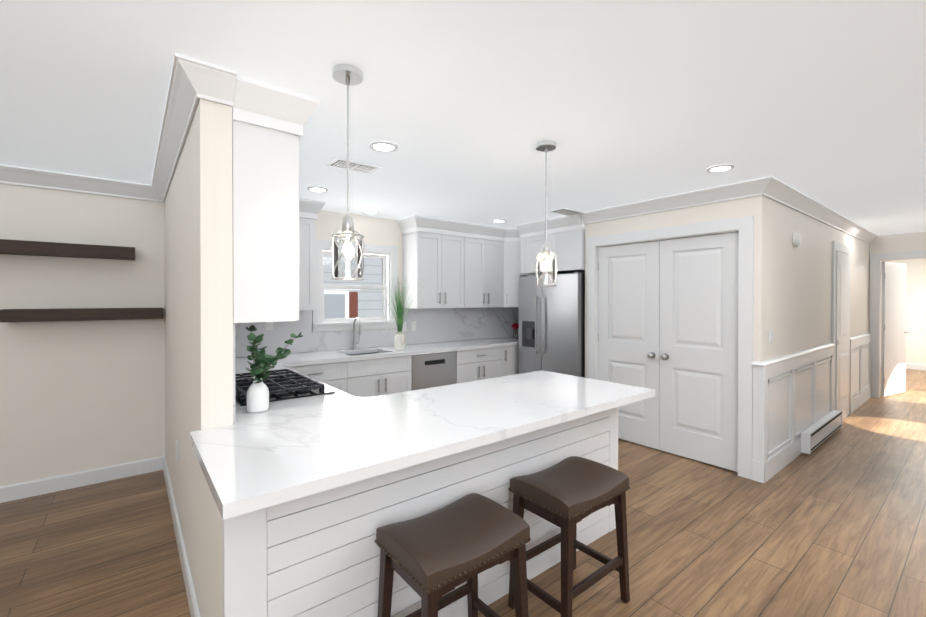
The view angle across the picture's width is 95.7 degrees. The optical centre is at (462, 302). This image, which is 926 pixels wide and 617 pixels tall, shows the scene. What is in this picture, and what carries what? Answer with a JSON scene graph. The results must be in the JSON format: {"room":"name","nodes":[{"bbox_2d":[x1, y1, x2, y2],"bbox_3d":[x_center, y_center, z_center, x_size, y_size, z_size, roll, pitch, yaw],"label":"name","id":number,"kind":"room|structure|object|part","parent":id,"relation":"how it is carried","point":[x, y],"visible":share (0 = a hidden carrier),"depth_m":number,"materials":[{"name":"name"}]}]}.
{"room":"kitchen","nodes":[
{"label":"kitchen","id":0,"kind":"room"},
{"bbox_2d":[164,98,232,616],"bbox_3d":[-1.621,0.236,2.513,0.120,2.420,2.928,0,0,-38],"label":"wall","id":1,"kind":"structure","parent":0,"point":[198,230],"depth_m":1.82,"materials":[{"name":"beige paint"}]},
{"bbox_2d":[176,440,177,460],"bbox_3d":[-1.815,0.938,2.658,0.005,0.115,0.070,0,0,-38],"label":"outlet","id":2,"kind":"object","parent":1,"relation":"attached to","point":[176,450],"visible":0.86,"depth_m":2.65,"materials":[{"name":"white plastic"}]},
{"bbox_2d":[148,53,207,200],"bbox_3d":[-1.815,-0.914,2.581,0.092,0.115,2.372,0,0,-38],"label":"crown molding","id":3,"kind":"structure","parent":1,"relation":"attached to","point":[192,81],"depth_m":2.02,"materials":[{"name":"white wood"}]},
{"bbox_2d":[233,323,240,421],"bbox_3d":[-1.736,0.307,2.768,0.012,0.441,2.310,0,0,-38],"label":"backsplash","id":4,"kind":"structure","parent":1,"relation":"attached to","point":[236,326],"depth_m":1.87,"materials":[{"name":"stone"}]},
{"bbox_2d":[232,79,303,322],"bbox_3d":[-1.167,-0.441,2.266,0.285,1.058,0.855,0,0,-38],"label":"upper cabinet","id":5,"kind":"object","parent":1,"relation":"attached to","point":[270,207],"depth_m":1.92,"materials":[{"name":"white wood"}]},
{"bbox_2d":[0,183,519,485],"bbox_3d":[-2.213,0.227,4.010,8.070,2.420,0.150,0,0,-38],"label":"wall","id":6,"kind":"structure","parent":0,"point":[77,396],"depth_m":3.30,"materials":[{"name":"beige paint"}]},
{"bbox_2d":[0,239,134,259],"bbox_3d":[-3.244,-0.391,2.963,1.460,0.090,0.200,0,0,-38],"label":"shelf","id":7,"kind":"object","parent":6,"relation":"attached to","point":[31,248],"visible":1,"depth_m":3.10,"materials":[{"name":"brown wood"}]},
{"bbox_2d":[0,308,162,322],"bbox_3d":[-2.891,0.092,3.246,0.920,0.090,0.200,0,0,-38],"label":"shelf","id":8,"kind":"object","parent":6,"relation":"attached to","point":[47,315],"visible":1,"depth_m":3.14,"materials":[{"name":"brown wood"}]},
{"bbox_2d":[0,164,163,201],"bbox_3d":[-3.866,-0.914,2.537,3.358,0.115,0.090,0,0,-38],"label":"crown molding","id":9,"kind":"structure","parent":6,"relation":"attached to","point":[14,175],"depth_m":3.22,"materials":[{"name":"white wood"}]},
{"bbox_2d":[312,239,397,331],"bbox_3d":[-1.226,-0.180,4.765,1.010,0.975,0.185,0,0,-38],"label":"kitchen window","id":10,"kind":"structure","parent":6,"relation":"in","point":[389,264],"depth_m":4.78,"materials":[{"name":"white wood"}]},
{"bbox_2d":[241,307,518,356],"bbox_3d":[-0.798,0.294,5.026,4.286,0.441,0.012,0,0,-38],"label":"backsplash","id":11,"kind":"structure","parent":6,"relation":"attached to","point":[443,324],"depth_m":5.12,"materials":[{"name":"stone"}]},
{"bbox_2d":[265,322,272,329],"bbox_3d":[-1.908,0.217,4.131,0.070,0.116,0.007,0,0,-38],"label":"outlet","id":12,"kind":"object","parent":11,"relation":"attached to","point":[268,325],"visible":0.76,"depth_m":4.13,"materials":[{"name":"white plastic"}]},
{"bbox_2d":[411,321,415,330],"bbox_3d":[-0.607,0.290,5.163,0.070,0.116,0.007,0,0,-38],"label":"outlet","id":13,"kind":"object","parent":11,"relation":"attached to","point":[413,325],"visible":1,"depth_m":5.16,"materials":[{"name":"white plastic"}]},
{"bbox_2d":[299,215,534,309],"bbox_3d":[-0.474,-0.457,4.856,3.983,1.058,0.674,0,0,-38],"label":"upper cabinet","id":14,"kind":"object","parent":6,"relation":"attached to","point":[448,270],"visible":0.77,"depth_m":5.11,"materials":[{"name":"white wood"}]},
{"bbox_2d":[0,363,925,616],"bbox_3d":[3.398,1.382,3.601,16.048,0.115,7.468,0,0,-38],"label":"baseboard","id":15,"kind":"structure","parent":6,"relation":"attached to","point":[21,490],"depth_m":3.18,"materials":[{"name":"white wood"}]},
{"bbox_2d":[0,369,925,616],"bbox_3d":[3.433,1.490,3.599,16.400,0.100,7.820,0,0,-38],"label":"floor","id":16,"kind":"structure","parent":0,"point":[833,525],"depth_m":2.54,"materials":[{"name":"brown wood"}]},
{"bbox_2d":[227,462,426,616],"bbox_3d":[-0.596,1.014,1.865,0.665,0.872,0.588,0,0,-38],"label":"base cabinet","id":17,"kind":"object","parent":16,"relation":"on","point":[316,555],"depth_m":1.51,"materials":[{"name":"white wood"}]},
{"bbox_2d":[190,424,281,519],"bbox_3d":[-0.833,0.558,1.482,0.150,0.040,0.810,0,0,-38],"label":"countertop","id":18,"kind":"structure","parent":17,"relation":"on","point":[239,483],"depth_m":1.33,"materials":[{"name":"stone"}]},
{"bbox_2d":[287,345,518,396],"bbox_3d":[-0.601,0.996,4.782,4.286,0.873,0.642,0,0,-38],"label":"base cabinet","id":19,"kind":"object","parent":16,"relation":"on","point":[375,377],"visible":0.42,"depth_m":4.32,"materials":[{"name":"white painted wood"},{"name":"brushed nickel"}]},
{"bbox_2d":[233,360,485,502],"bbox_3d":[-1.007,0.552,2.435,0.738,0.040,2.520,0,0,-38],"label":"countertop","id":20,"kind":"structure","parent":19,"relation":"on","point":[279,452],"depth_m":1.64,"materials":[{"name":"stone"}]},
{"bbox_2d":[242,325,302,412],"bbox_3d":[-0.961,0.327,2.113,0.313,0.412,0.422,0,0,-38],"label":"vase","id":21,"kind":"object","parent":20,"relation":"on","point":[258,396],"visible":1,"depth_m":2.03,"materials":[{"name":"white ceramic"}]},
{"bbox_2d":[235,369,335,405],"bbox_3d":[-1.180,0.504,2.603,0.500,0.052,0.760,0,0,-38],"label":"cooktop","id":22,"kind":"object","parent":20,"relation":"in","point":[286,385],"visible":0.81,"depth_m":2.47,"materials":[{"name":"black metal"}]},
{"bbox_2d":[235,336,518,364],"bbox_3d":[-0.591,0.620,4.767,4.286,0.204,0.678,0,0,-38],"label":"countertop","id":23,"kind":"structure","parent":19,"relation":"on","point":[344,355],"depth_m":4.55,"materials":[{"name":"stone"}]},
{"bbox_2d":[352,317,360,349],"bbox_3d":[-1.141,0.340,4.581,0.096,0.356,0.193,0,0,-38],"label":"faucet","id":24,"kind":"object","parent":23,"relation":"on","point":[354,340],"visible":1,"depth_m":4.61,"materials":[{"name":"silver metal"}]},
{"bbox_2d":[377,276,419,349],"bbox_3d":[-0.674,0.086,4.592,0.672,0.863,0.600,0,0,-38],"label":"vase","id":25,"kind":"object","parent":23,"relation":"on","point":[399,340],"depth_m":4.56,"materials":[{"name":"white ceramic"}]},
{"bbox_2d":[512,323,518,337],"bbox_3d":[0.744,0.400,6.023,0.130,0.218,0.122,0,0,-38],"label":"vase","id":26,"kind":"object","parent":23,"relation":"on","point":[515,326],"visible":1,"depth_m":5.99,"materials":[{"name":"red plant"}]},
{"bbox_2d":[411,351,455,390],"bbox_3d":[-0.492,0.998,4.879,0.594,0.868,0.590,0,0,-38],"label":"dishwasher","id":27,"kind":"object","parent":16,"relation":"on","point":[431,370],"visible":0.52,"depth_m":4.64,"materials":[{"name":"grey metal"}]},
{"bbox_2d":[374,493,530,616],"bbox_3d":[-0.035,1.139,1.581,0.488,0.626,0.358,0,0,-38],"label":"stool","id":28,"kind":"object","parent":16,"relation":"on","point":[431,558],"visible":1,"depth_m":1.54,"materials":[{"name":"brown leather"}]},
{"bbox_2d":[427,431,534,616],"bbox_3d":[-0.044,1.011,2.315,0.758,0.872,0.608,0,0,-38],"label":"base cabinet","id":29,"kind":"object","parent":16,"relation":"on","point":[487,470],"depth_m":2.00,"materials":[{"name":"white wood"}]},
{"bbox_2d":[519,272,584,377],"bbox_3d":[1.260,0.544,5.203,0.805,1.773,0.910,0,0,-38],"label":"fridge","id":30,"kind":"object","parent":16,"relation":"on","point":[551,328],"visible":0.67,"depth_m":4.90,"materials":[{"name":"grey metal"}]},
{"bbox_2d":[508,456,629,616],"bbox_3d":[0.513,1.137,2.016,0.488,0.626,0.358,0,0,-38],"label":"stool","id":31,"kind":"object","parent":16,"relation":"on","point":[566,495],"visible":0.98,"depth_m":1.94,"materials":[{"name":"brown leather"}]},
{"bbox_3d":[0.513,0.864,2.015,0.478,0.080,0.358,0,0,-38],"label":"seat","id":32,"kind":"part","parent":31,"relation":"part of","materials":[{"name":"brown leather"}]},
{"bbox_2d":[535,407,617,574],"bbox_3d":[0.507,1.009,2.723,0.730,0.872,0.654,0,0,-38],"label":"base cabinet","id":33,"kind":"object","parent":16,"relation":"on","point":[594,437],"depth_m":2.45,"materials":[{"name":"white wood"}]},
{"bbox_2d":[366,370,654,443],"bbox_3d":[0.303,0.552,2.439,1.500,0.040,0.900,0,0,-38],"label":"countertop","id":34,"kind":"structure","parent":33,"relation":"on","point":[504,407],"depth_m":2.26,"materials":[{"name":"stone"}]},
{"bbox_2d":[0,0,925,234],"bbox_3d":[3.433,-1.030,3.584,16.400,0.100,7.820,0,0,-38],"label":"ceiling","id":35,"kind":"structure","parent":0,"point":[465,106],"depth_m":1.95,"materials":[{"name":"white paint"}]},
{"bbox_2d":[307,186,327,191],"bbox_3d":[-1.254,-0.973,3.621,0.176,0.010,0.176,0,0,-38],"label":"recessed light","id":36,"kind":"object","parent":35,"relation":"in","point":[316,189],"visible":0.94,"depth_m":3.61,"materials":[{"name":"white paint"}]},
{"bbox_2d":[331,65,363,280],"bbox_3d":[-0.486,-0.531,1.769,0.136,0.872,0.136,0,0,-38],"label":"pendant light","id":37,"kind":"object","parent":35,"relation":"hanging from","point":[348,75],"visible":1,"depth_m":1.76,"materials":[{"name":"silver metal"}]},
{"bbox_2d":[325,157,381,174],"bbox_3d":[-0.779,-0.967,2.989,0.340,0.014,0.200,0,0,-38],"label":"ceiling vent","id":38,"kind":"object","parent":35,"relation":"in","point":[354,166],"visible":0.9,"depth_m":2.97,"materials":[{"name":"white metal"}]},
{"bbox_2d":[363,210,378,213],"bbox_3d":[-0.997,-0.979,4.552,0.176,0.010,0.176,0,0,-38],"label":"recessed light","id":39,"kind":"object","parent":35,"relation":"in","point":[370,211],"visible":1,"depth_m":4.54,"materials":[{"name":"white paint"}]},
{"bbox_2d":[369,141,397,151],"bbox_3d":[-0.495,-0.967,2.615,0.176,0.010,0.176,0,0,-38],"label":"recessed light","id":40,"kind":"object","parent":35,"relation":"in","point":[381,146],"visible":0.94,"depth_m":2.60,"materials":[{"name":"white paint"}]},
{"bbox_2d":[492,219,505,222],"bbox_3d":[0.438,-0.982,5.077,0.176,0.010,0.176,0,0,-38],"label":"recessed light","id":41,"kind":"object","parent":35,"relation":"in","point":[498,221],"visible":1,"depth_m":5.08,"materials":[{"name":"white paint"}]},
{"bbox_2d":[535,141,556,285],"bbox_3d":[0.513,-0.536,2.586,0.136,0.872,0.136,0,0,-38],"label":"pendant light","id":42,"kind":"object","parent":35,"relation":"hanging from","point":[545,146],"visible":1,"depth_m":2.58,"materials":[{"name":"silver metal"}]},
{"bbox_2d":[549,208,583,215],"bbox_3d":[1.124,-0.977,4.549,0.340,0.014,0.200,0,0,-38],"label":"ceiling vent","id":43,"kind":"object","parent":35,"relation":"in","point":[564,211],"visible":1,"depth_m":4.52,"materials":[{"name":"white metal"}]},
{"bbox_2d":[706,164,734,172],"bbox_3d":[1.869,-0.970,3.046,0.176,0.010,0.176,0,0,-38],"label":"recessed light","id":44,"kind":"object","parent":35,"relation":"in","point":[720,168],"visible":0.96,"depth_m":3.03,"materials":[{"name":"white paint"}]},
{"bbox_2d":[585,195,765,377],"bbox_3d":[1.917,0.227,4.055,0.100,2.420,1.670,0,0,-38],"label":"wall","id":45,"kind":"structure","parent":0,"point":[755,206],"depth_m":3.57,"materials":[{"name":"beige paint"}]},
{"bbox_2d":[598,241,659,449],"bbox_3d":[1.671,0.413,4.306,0.105,2.020,0.680,0,0,-38],"label":"closet door","id":46,"kind":"structure","parent":45,"relation":"in","point":[628,314],"depth_m":4.27,"materials":[{"name":"white paint"}]},
{"bbox_2d":[580,178,759,223],"bbox_3d":[1.835,-0.923,3.996,0.090,0.115,1.670,0,0,-38],"label":"crown molding","id":47,"kind":"structure","parent":45,"relation":"attached to","point":[749,188],"depth_m":3.83,"materials":[{"name":"white wood"}]},
{"bbox_2d":[587,215,753,479],"bbox_3d":[1.905,0.365,4.056,0.120,2.145,1.575,0,0,-38],"label":"door frame","id":48,"kind":"structure","parent":45,"relation":"attached to","point":[744,226],"depth_m":3.48,"materials":[{"name":"white wood"}]},
{"bbox_2d":[659,232,738,471],"bbox_3d":[2.095,0.417,3.771,0.105,2.020,0.680,0,0,-38],"label":"closet door","id":49,"kind":"structure","parent":45,"relation":"in","point":[698,395],"depth_m":3.76,"materials":[{"name":"white paint"}]},
{"bbox_2d":[765,197,868,360],"bbox_3d":[4.260,0.222,4.923,4.646,2.420,0.120,0,0,-38],"label":"wall","id":50,"kind":"structure","parent":0,"point":[798,308],"depth_m":4.13,"materials":[{"name":"beige paint"}]},
{"bbox_2d":[768,329,773,342],"bbox_3d":[2.580,0.283,3.508,0.120,0.115,0.008,0,0,-38],"label":"light switch","id":51,"kind":"object","parent":50,"relation":"attached to","point":[770,335],"visible":0.98,"depth_m":3.50,"materials":[{"name":"white plastic"}]},
{"bbox_2d":[793,233,800,246],"bbox_3d":[3.115,-0.582,3.906,0.130,0.130,0.040,0,0,-38],"label":"smoke detector","id":52,"kind":"object","parent":50,"relation":"attached to","point":[796,239],"visible":1,"depth_m":3.88,"materials":[{"name":"white plastic"}]},
{"bbox_2d":[752,333,871,482],"bbox_3d":[4.237,0.950,4.844,4.784,0.964,0.089,0,0,-38],"label":"wainscoting","id":53,"kind":"structure","parent":50,"relation":"attached to","point":[793,396],"depth_m":3.83,"materials":[{"name":"white wood"}]},
{"bbox_2d":[760,176,877,243],"bbox_3d":[4.282,-0.928,4.804,4.930,0.115,0.102,0,0,-38],"label":"crown molding","id":54,"kind":"structure","parent":50,"relation":"attached to","point":[771,187],"depth_m":4.05,"materials":[{"name":"white wood"}]},
{"bbox_2d":[801,409,842,453],"bbox_3d":[3.745,1.320,4.356,1.350,0.190,0.072,0,0,-38],"label":"baseboard heater","id":55,"kind":"object","parent":50,"relation":"attached to","point":[818,433],"visible":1,"depth_m":4.19,"materials":[{"name":"white paint"}]},
{"bbox_2d":[831,241,849,408],"bbox_3d":[4.606,0.361,5.107,0.880,2.140,0.020,0,0,-38],"label":"door frame","id":56,"kind":"structure","parent":50,"relation":"attached to","point":[840,247],"depth_m":4.86,"materials":[{"name":"white wood"}]},
{"bbox_2d":[835,251,849,419],"bbox_3d":[4.612,0.411,5.099,0.680,2.020,0.032,0,0,-38],"label":"pocket door","id":57,"kind":"structure","parent":50,"relation":"in","point":[842,329],"depth_m":5.05,"materials":[{"name":"white paint"}]},
{"bbox_2d":[869,231,925,328],"bbox_3d":[6.505,0.216,5.930,0.120,2.420,7.670,0,0,-38],"label":"wall","id":58,"kind":"structure","parent":0,"point":[904,242],"depth_m":6.09,"materials":[{"name":"beige paint"}]},
{"bbox_2d":[881,262,908,396],"bbox_3d":[6.649,0.402,6.441,0.758,2.018,0.231,0,0,-38],"label":"hall door","id":59,"kind":"structure","parent":58,"relation":"in","point":[893,344],"depth_m":6.41,"materials":[{"name":"white paint"}]},
{"bbox_2d":[869,251,925,397],"bbox_3d":[6.474,0.350,5.952,0.142,2.150,1.000,0,0,-38],"label":"door frame","id":60,"kind":"structure","parent":58,"relation":"attached to","point":[875,296],"depth_m":6.25,"materials":[{"name":"white wood"}]},
{"bbox_2d":[881,258,925,364],"bbox_3d":[9.781,0.199,8.623,0.200,2.420,7.820,0,0,-38],"label":"wall","id":61,"kind":"structure","parent":0,"point":[916,310],"depth_m":8.81,"materials":[{"name":"beige paint"}]},
{"bbox_3d":[1.440,0.217,5.775,0.150,2.420,1.618,0,0,-38],"label":"wall","id":62,"kind":"structure","parent":0,"visible":0},
{"bbox_2d":[517,214,584,274],"bbox_3d":[1.279,-0.679,5.223,0.775,0.618,0.938,0,0,-38],"label":"upper cabinet","id":63,"kind":"object","parent":62,"relation":"attached to","point":[567,248],"visible":0.71,"depth_m":4.93,"materials":[{"name":"white wood"}]},
{"label":"outside","id":64,"kind":"structure","parent":0,"visible":0},
{"bbox_2d":[323,255,382,318],"bbox_3d":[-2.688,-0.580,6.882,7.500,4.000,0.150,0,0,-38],"label":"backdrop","id":65,"kind":"structure","parent":64,"point":[375,263],"depth_m":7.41,"materials":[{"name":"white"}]}
]}

